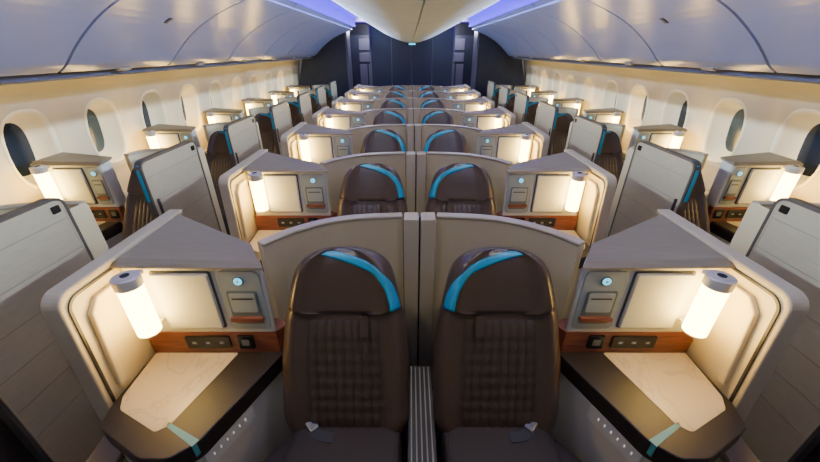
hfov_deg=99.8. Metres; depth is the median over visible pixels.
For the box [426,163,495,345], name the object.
seat
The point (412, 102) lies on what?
divider
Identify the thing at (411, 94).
divider
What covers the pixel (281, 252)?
shell
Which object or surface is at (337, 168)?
shell
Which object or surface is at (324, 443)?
seat cushion
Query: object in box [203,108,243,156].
console
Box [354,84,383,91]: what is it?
console
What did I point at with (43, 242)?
panel
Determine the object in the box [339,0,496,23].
bin
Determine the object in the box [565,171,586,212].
lamp
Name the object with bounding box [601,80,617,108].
window
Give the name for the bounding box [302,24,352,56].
bin
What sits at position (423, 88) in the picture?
seat
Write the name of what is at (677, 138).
lamp
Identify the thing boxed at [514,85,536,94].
console
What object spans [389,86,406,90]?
seat
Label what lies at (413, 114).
divider
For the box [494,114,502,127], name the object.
lamp
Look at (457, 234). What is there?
shell
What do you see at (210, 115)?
lamp
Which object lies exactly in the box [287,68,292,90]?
window
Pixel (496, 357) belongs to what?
seat
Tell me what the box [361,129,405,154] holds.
seat
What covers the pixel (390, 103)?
seat
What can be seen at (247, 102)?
lamp
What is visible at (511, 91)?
shell
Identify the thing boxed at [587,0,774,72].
bin
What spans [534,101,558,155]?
panel
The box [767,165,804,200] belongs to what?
lamp
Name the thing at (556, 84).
window
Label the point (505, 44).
bin
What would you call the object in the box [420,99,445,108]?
seat
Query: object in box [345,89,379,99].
console
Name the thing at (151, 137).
lamp
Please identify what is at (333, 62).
monument
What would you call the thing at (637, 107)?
window
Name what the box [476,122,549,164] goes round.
console
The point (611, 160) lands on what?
seat
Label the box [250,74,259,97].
window
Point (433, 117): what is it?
seat
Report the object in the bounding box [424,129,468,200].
seat
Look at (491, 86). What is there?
panel
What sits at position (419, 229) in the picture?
divider
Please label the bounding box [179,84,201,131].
window
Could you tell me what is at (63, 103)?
wall
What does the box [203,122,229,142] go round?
shell
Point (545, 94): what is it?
console
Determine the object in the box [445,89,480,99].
console
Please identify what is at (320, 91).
panel
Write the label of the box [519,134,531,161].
lamp
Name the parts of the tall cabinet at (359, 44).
door, door, door, door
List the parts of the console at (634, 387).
recess panel, power panel, socket panel, cabinet door, cabinet lid, wall rail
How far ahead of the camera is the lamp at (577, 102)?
5.19 m
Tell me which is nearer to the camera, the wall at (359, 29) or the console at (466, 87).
the console at (466, 87)
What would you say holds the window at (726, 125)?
in the wall at (768, 103)
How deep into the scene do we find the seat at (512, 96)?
6.39 m
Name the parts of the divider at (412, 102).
panel, panel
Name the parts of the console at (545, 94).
cabinet lid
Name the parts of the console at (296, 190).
wall rail, cabinet door, cabinet lid, socket panel, power panel, recess panel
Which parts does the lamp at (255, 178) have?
lamp shade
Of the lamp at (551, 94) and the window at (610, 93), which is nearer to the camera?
the window at (610, 93)
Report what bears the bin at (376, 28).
attached to the ceiling
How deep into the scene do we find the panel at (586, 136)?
3.27 m
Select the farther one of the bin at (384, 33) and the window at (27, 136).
the bin at (384, 33)
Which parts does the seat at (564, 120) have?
backrest, pleated panel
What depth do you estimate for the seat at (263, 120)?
4.44 m
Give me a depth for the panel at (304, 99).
5.25 m
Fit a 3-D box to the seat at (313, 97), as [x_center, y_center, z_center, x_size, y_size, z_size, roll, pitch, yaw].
[-1.871,-1.886,6.360,0.440,1.126,0.859,0,28,0]
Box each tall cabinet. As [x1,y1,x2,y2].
[350,35,370,88]
[453,35,473,85]
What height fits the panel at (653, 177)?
1.275 m
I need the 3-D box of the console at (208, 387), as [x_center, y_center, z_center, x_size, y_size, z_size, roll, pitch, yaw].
[-0.819,0.669,1.424,0.630,1.192,1.052,0,28,0]
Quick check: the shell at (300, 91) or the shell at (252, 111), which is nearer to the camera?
the shell at (252, 111)
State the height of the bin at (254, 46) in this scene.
0.748 m
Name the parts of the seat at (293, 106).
pleated panel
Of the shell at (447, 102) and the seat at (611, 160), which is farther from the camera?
the shell at (447, 102)
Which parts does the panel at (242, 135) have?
fixed panel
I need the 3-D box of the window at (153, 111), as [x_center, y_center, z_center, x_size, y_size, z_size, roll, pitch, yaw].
[-2.655,-1.157,3.538,0.200,0.548,0.378,0,28,0]
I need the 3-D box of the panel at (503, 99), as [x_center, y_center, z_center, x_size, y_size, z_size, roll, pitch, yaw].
[1.702,-2.053,6.532,0.062,1.275,0.746,0,28,0]
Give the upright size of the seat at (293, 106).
1.126 m
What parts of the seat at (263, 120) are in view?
pleated panel, backrest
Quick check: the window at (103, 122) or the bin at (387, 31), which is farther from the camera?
the bin at (387, 31)
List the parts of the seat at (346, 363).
seat, pleated panel, backrest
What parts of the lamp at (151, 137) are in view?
lamp shade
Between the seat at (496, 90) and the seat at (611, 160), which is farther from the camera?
the seat at (496, 90)
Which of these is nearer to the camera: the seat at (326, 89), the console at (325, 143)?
the console at (325, 143)
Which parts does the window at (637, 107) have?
pane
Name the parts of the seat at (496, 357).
backrest, pleated panel, seat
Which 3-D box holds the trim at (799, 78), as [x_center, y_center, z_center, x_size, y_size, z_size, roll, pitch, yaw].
[2.465,-1.754,3.653,0.360,0.060,9.300,0,28,0]
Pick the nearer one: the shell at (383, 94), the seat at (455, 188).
the seat at (455, 188)
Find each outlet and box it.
[108,210,119,217]
[236,335,255,348]
[308,218,317,221]
[586,335,605,348]
[712,210,724,217]
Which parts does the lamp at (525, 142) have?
lamp shade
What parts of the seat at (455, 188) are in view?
backrest, pleated panel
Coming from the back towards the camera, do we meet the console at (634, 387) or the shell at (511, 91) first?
the shell at (511, 91)
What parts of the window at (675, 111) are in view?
pane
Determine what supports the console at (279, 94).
on the floor
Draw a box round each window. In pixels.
[0,108,62,189]
[84,97,127,163]
[140,89,168,127]
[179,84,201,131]
[209,80,225,108]
[231,76,244,112]
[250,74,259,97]
[264,71,272,98]
[277,70,283,90]
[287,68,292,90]
[531,68,536,90]
[540,70,547,90]
[552,71,560,98]
[565,74,575,97]
[581,76,594,113]
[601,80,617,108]
[625,84,648,132]
[659,89,689,127]
[702,97,746,163]
[769,108,819,189]
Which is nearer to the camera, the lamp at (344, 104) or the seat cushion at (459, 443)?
the seat cushion at (459, 443)
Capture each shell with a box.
[0,201,85,214]
[123,147,200,171]
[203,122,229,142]
[248,107,268,116]
[257,212,403,321]
[277,97,296,102]
[297,90,315,94]
[312,85,328,89]
[320,152,405,212]
[346,124,406,154]
[361,108,406,125]
[371,98,407,112]
[377,91,407,98]
[381,85,407,90]
[416,85,442,94]
[417,91,447,101]
[418,98,454,108]
[419,108,465,125]
[422,124,482,153]
[425,152,512,212]
[431,212,584,386]
[495,85,511,89]
[509,90,527,94]
[529,97,548,101]
[559,107,578,118]
[600,122,625,141]
[630,147,708,171]
[751,201,819,208]
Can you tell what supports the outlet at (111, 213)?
attached to the console at (92, 179)
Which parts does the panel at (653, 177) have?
fixed panel, pull handle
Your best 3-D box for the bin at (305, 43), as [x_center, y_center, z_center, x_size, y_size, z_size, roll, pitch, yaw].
[-1.851,-3.501,6.161,1.268,0.748,1.044,0,28,0]
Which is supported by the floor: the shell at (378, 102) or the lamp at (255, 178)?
the shell at (378, 102)
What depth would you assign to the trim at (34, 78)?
2.51 m
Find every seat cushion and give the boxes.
[283,426,400,461]
[442,426,560,461]
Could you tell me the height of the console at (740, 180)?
1.182 m
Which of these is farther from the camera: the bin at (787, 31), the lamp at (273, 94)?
the lamp at (273, 94)
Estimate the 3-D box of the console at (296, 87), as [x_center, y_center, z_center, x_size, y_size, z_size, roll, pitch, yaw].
[-2.349,-2.437,7.350,0.522,1.182,0.920,0,28,0]
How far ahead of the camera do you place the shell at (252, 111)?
4.60 m
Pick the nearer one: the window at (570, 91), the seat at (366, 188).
the seat at (366, 188)
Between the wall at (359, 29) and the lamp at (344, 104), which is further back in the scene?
the wall at (359, 29)
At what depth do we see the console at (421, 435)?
1.38 m
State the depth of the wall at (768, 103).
3.18 m
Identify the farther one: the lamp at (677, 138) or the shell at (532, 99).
the shell at (532, 99)
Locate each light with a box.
[233,278,241,284]
[290,0,358,26]
[469,0,537,26]
[603,278,611,284]
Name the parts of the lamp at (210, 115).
lamp shade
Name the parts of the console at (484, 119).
recess panel, cabinet lid, cabinet door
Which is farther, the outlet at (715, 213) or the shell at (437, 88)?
the shell at (437, 88)
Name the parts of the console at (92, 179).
cabinet lid, cabinet door, socket panel, recess panel, power panel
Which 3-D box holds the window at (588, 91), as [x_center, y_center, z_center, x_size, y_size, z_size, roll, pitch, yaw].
[2.746,-2.050,5.238,0.200,0.548,0.378,0,28,0]
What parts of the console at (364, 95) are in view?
cabinet door, cabinet lid, recess panel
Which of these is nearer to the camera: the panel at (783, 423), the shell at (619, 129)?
the panel at (783, 423)
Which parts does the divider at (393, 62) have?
bulkhead panel, bulkhead panel, bulkhead panel, bulkhead panel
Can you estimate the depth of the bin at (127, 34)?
2.37 m
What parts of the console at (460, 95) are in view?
recess panel, cabinet lid, cabinet door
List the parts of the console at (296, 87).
cabinet lid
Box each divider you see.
[368,24,455,90]
[404,212,435,365]
[406,151,425,213]
[407,124,421,151]
[408,91,415,97]
[408,98,417,108]
[408,108,418,123]
[409,85,415,90]
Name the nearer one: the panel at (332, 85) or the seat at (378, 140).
the seat at (378, 140)
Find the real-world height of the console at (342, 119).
1.192 m
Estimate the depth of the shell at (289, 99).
5.59 m
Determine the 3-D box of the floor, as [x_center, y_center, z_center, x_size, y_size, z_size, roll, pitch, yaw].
[0.045,-0.803,5.564,5.500,0.050,11.800,0,28,0]
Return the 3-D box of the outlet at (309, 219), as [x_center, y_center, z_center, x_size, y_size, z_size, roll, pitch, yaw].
[-0.667,-0.060,2.382,0.065,0.068,0.015,0,28,0]
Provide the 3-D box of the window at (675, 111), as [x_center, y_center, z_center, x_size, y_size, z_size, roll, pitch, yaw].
[2.746,-1.157,3.538,0.200,0.548,0.378,0,28,0]
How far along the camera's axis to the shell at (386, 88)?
7.37 m
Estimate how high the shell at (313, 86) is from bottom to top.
1.171 m
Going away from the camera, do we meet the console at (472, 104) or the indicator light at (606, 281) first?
the indicator light at (606, 281)
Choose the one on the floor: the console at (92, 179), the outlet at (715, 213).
the console at (92, 179)
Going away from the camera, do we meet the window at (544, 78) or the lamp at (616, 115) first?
the lamp at (616, 115)
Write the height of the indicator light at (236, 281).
0.030 m
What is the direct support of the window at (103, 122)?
in the wall at (63, 103)
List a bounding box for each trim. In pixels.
[0,56,312,85]
[511,56,819,83]
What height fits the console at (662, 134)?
1.182 m
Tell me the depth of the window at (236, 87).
5.34 m
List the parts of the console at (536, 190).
recess panel, power panel, socket panel, cabinet lid, cabinet door, wall rail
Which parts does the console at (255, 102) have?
cabinet lid, cabinet door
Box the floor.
[401,387,441,461]
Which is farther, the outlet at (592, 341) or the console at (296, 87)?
the console at (296, 87)
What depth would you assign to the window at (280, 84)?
7.03 m
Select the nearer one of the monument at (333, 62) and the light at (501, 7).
the light at (501, 7)
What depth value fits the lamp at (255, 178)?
2.17 m
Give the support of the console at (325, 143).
on the floor
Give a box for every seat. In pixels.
[122,168,152,240]
[206,131,231,235]
[255,113,276,153]
[263,247,409,461]
[288,102,299,126]
[310,94,317,113]
[325,88,330,107]
[337,163,407,284]
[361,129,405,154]
[373,111,405,124]
[380,99,407,123]
[385,92,405,97]
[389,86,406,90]
[416,86,434,97]
[417,92,439,107]
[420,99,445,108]
[421,111,454,150]
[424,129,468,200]
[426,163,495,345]
[433,247,580,461]
[494,88,498,107]
[508,94,514,112]
[526,102,538,125]
[550,113,572,154]
[598,131,623,194]
[682,171,709,233]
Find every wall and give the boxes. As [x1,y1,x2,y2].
[0,59,300,204]
[349,24,473,34]
[523,59,819,202]
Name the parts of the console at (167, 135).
cabinet door, cabinet lid, recess panel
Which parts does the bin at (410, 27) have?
door, door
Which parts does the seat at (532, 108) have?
pleated panel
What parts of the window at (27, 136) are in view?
pane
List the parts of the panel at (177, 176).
pull handle, fixed panel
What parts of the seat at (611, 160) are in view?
pleated panel, backrest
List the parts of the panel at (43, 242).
marker plate, fixed panel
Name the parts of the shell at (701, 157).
shell panel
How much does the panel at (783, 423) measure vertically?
1.275 m
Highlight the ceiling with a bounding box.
[355,18,468,23]
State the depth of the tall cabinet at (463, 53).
9.40 m
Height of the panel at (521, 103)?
1.275 m
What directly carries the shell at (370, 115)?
on the floor
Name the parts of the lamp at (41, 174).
lamp shade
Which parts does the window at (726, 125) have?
pane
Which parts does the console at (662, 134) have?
recess panel, cabinet lid, cabinet door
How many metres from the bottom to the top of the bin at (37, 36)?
0.748 m
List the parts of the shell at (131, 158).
shell panel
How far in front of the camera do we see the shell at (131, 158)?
2.60 m
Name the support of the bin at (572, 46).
attached to the ceiling
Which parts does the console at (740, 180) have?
power panel, recess panel, socket panel, cabinet door, cabinet lid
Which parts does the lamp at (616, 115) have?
lamp shade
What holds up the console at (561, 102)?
on the floor
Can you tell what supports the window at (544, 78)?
in the wall at (768, 103)
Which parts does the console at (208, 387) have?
wall rail, cabinet lid, cabinet door, socket panel, power panel, recess panel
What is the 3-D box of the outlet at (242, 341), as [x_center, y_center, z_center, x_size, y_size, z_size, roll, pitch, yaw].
[-0.667,0.451,1.409,0.065,0.068,0.015,0,28,0]
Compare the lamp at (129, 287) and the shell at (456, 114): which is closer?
the lamp at (129, 287)
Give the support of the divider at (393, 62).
on the floor
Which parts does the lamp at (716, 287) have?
lamp shade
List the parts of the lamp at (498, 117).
lamp shade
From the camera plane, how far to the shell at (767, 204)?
1.73 m
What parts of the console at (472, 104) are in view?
recess panel, cabinet lid, cabinet door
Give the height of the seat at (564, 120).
1.126 m
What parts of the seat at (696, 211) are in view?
pleated panel, backrest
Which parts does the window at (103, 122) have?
pane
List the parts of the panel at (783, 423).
fixed panel, marker plate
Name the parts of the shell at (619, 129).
shell panel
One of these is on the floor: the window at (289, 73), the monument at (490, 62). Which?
the monument at (490, 62)
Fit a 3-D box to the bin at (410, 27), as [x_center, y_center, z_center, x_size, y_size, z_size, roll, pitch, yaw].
[0.045,-1.651,2.345,1.569,0.477,1.046,0,28,0]
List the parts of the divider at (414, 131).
panel, panel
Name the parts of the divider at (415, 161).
panel, panel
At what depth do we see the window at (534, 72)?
7.58 m
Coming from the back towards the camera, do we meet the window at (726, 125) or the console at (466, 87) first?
the console at (466, 87)
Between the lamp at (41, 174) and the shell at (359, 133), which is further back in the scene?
the shell at (359, 133)
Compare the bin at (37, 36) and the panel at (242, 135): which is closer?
the bin at (37, 36)
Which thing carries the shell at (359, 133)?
on the floor
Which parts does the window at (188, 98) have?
pane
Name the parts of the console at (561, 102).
cabinet lid, cabinet door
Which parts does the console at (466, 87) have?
cabinet lid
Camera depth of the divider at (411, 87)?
7.42 m
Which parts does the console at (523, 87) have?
cabinet lid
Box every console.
[30,152,125,248]
[40,209,291,461]
[123,124,199,204]
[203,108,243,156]
[218,149,336,317]
[241,97,273,111]
[268,90,294,98]
[281,122,352,164]
[287,85,309,96]
[312,106,365,129]
[332,96,374,111]
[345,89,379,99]
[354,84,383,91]
[407,366,436,461]
[440,84,470,91]
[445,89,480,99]
[451,96,494,111]
[461,106,514,129]
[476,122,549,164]
[496,149,616,317]
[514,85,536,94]
[530,90,556,98]
[551,209,809,461]
[552,97,583,114]
[583,108,626,160]
[625,124,708,204]
[706,152,802,245]
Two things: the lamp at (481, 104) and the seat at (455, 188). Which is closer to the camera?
the seat at (455, 188)
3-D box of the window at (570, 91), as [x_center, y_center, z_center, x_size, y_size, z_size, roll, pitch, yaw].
[2.746,-2.347,5.804,0.200,0.548,0.378,0,28,0]
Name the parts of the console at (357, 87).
cabinet lid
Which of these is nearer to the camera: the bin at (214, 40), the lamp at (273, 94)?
the bin at (214, 40)
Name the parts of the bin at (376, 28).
door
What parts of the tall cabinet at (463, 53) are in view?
door, door, door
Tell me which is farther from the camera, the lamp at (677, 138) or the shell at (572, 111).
the shell at (572, 111)
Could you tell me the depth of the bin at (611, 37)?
3.30 m
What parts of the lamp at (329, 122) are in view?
lamp shade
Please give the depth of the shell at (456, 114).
4.45 m
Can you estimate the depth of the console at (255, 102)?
5.28 m
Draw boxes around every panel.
[0,198,108,461]
[134,140,226,233]
[223,115,262,167]
[269,101,292,154]
[297,92,312,124]
[315,85,326,110]
[329,81,337,107]
[487,81,495,100]
[497,85,509,109]
[513,92,529,124]
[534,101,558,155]
[565,115,606,164]
[603,140,700,238]
[729,198,819,461]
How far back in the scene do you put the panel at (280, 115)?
4.21 m
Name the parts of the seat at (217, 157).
backrest, pleated panel, seat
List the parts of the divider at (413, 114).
panel, panel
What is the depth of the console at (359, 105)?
5.15 m
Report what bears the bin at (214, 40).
attached to the ceiling
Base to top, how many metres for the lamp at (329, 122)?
0.260 m
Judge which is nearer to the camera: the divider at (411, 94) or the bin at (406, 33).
the bin at (406, 33)
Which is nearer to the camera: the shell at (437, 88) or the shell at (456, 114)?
the shell at (456, 114)
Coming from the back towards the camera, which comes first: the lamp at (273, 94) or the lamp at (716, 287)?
the lamp at (273, 94)
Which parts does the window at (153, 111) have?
pane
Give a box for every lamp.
[29,165,65,199]
[109,269,164,338]
[144,130,159,148]
[206,112,215,123]
[244,100,251,114]
[247,171,268,212]
[271,92,276,104]
[298,134,310,161]
[325,114,332,127]
[341,102,347,109]
[479,102,484,109]
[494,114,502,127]
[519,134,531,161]
[548,92,553,103]
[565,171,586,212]
[574,100,581,113]
[611,112,620,122]
[669,130,684,147]
[678,269,737,338]
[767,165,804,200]
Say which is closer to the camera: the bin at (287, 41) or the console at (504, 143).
the console at (504, 143)
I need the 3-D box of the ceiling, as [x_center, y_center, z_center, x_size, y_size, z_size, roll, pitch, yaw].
[0.045,-3.044,4.388,5.500,0.050,11.800,0,28,0]
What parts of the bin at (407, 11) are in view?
door, door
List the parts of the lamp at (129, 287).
lamp shade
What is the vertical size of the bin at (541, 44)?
0.748 m
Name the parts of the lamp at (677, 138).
lamp shade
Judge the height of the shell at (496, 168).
1.171 m
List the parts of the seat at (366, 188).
pleated panel, backrest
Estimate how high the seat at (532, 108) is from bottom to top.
1.126 m
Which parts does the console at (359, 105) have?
cabinet door, cabinet lid, recess panel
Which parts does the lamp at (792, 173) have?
lamp shade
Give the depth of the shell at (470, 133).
3.48 m
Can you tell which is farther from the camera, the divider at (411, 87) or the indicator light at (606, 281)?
the divider at (411, 87)
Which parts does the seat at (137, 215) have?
backrest, pleated panel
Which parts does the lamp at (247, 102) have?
lamp shade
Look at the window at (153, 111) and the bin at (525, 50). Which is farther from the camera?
the bin at (525, 50)
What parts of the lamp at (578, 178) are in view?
lamp shade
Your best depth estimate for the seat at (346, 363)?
1.31 m
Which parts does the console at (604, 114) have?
recess panel, cabinet lid, cabinet door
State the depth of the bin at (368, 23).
5.17 m
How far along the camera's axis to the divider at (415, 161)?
2.63 m
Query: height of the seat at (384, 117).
1.192 m
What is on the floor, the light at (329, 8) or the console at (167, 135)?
the console at (167, 135)
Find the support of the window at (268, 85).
in the wall at (63, 103)
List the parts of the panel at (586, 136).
fixed panel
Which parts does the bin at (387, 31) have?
door, door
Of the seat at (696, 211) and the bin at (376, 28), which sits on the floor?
the seat at (696, 211)
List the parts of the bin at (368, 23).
door, door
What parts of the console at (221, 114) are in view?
cabinet lid, cabinet door, recess panel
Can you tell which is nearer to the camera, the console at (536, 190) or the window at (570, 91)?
the console at (536, 190)
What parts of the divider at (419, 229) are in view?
panel, panel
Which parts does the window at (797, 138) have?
pane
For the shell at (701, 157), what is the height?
1.171 m
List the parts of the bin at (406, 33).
door, door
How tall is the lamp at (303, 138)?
0.260 m
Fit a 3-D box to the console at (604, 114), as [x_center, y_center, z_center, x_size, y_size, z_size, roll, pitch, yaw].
[2.439,-0.903,4.428,0.522,1.182,0.920,0,28,0]
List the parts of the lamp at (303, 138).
lamp shade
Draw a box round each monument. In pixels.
[299,31,353,97]
[470,31,523,97]
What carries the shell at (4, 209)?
on the floor
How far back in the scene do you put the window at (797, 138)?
2.45 m
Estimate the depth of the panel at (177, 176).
2.41 m
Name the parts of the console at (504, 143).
recess panel, cabinet lid, cabinet door, wall rail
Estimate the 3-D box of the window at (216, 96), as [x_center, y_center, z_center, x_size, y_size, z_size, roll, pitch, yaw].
[-2.655,-1.752,4.671,0.200,0.548,0.378,0,28,0]
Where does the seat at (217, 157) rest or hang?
on the floor
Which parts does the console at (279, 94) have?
cabinet lid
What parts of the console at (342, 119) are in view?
cabinet door, cabinet lid, recess panel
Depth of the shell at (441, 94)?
6.39 m
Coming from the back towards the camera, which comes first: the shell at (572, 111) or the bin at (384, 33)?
the bin at (384, 33)
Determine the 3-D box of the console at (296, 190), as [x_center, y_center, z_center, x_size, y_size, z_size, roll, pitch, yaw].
[-0.819,0.158,2.397,0.630,1.192,1.052,0,28,0]
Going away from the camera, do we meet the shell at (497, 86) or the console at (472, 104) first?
the console at (472, 104)
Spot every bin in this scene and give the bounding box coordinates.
[0,0,115,76]
[60,0,243,72]
[168,0,296,65]
[225,3,319,61]
[260,13,333,59]
[285,19,345,57]
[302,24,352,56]
[332,0,499,31]
[336,3,481,35]
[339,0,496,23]
[357,16,461,38]
[368,23,452,40]
[376,28,441,41]
[384,33,435,42]
[471,24,522,56]
[479,19,540,57]
[491,13,565,59]
[507,3,602,61]
[532,0,661,65]
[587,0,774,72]
[720,0,819,74]
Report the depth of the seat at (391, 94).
6.15 m
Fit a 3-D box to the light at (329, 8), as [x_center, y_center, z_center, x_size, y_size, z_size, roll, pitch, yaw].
[-1.069,-2.367,3.360,0.268,0.188,9.350,0,28,0]
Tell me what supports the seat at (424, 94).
on the floor
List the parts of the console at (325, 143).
wall rail, cabinet door, cabinet lid, recess panel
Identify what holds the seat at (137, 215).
on the floor
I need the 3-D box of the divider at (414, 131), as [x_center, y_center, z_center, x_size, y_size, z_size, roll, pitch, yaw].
[0.045,-0.574,3.813,0.148,1.172,0.085,0,28,0]

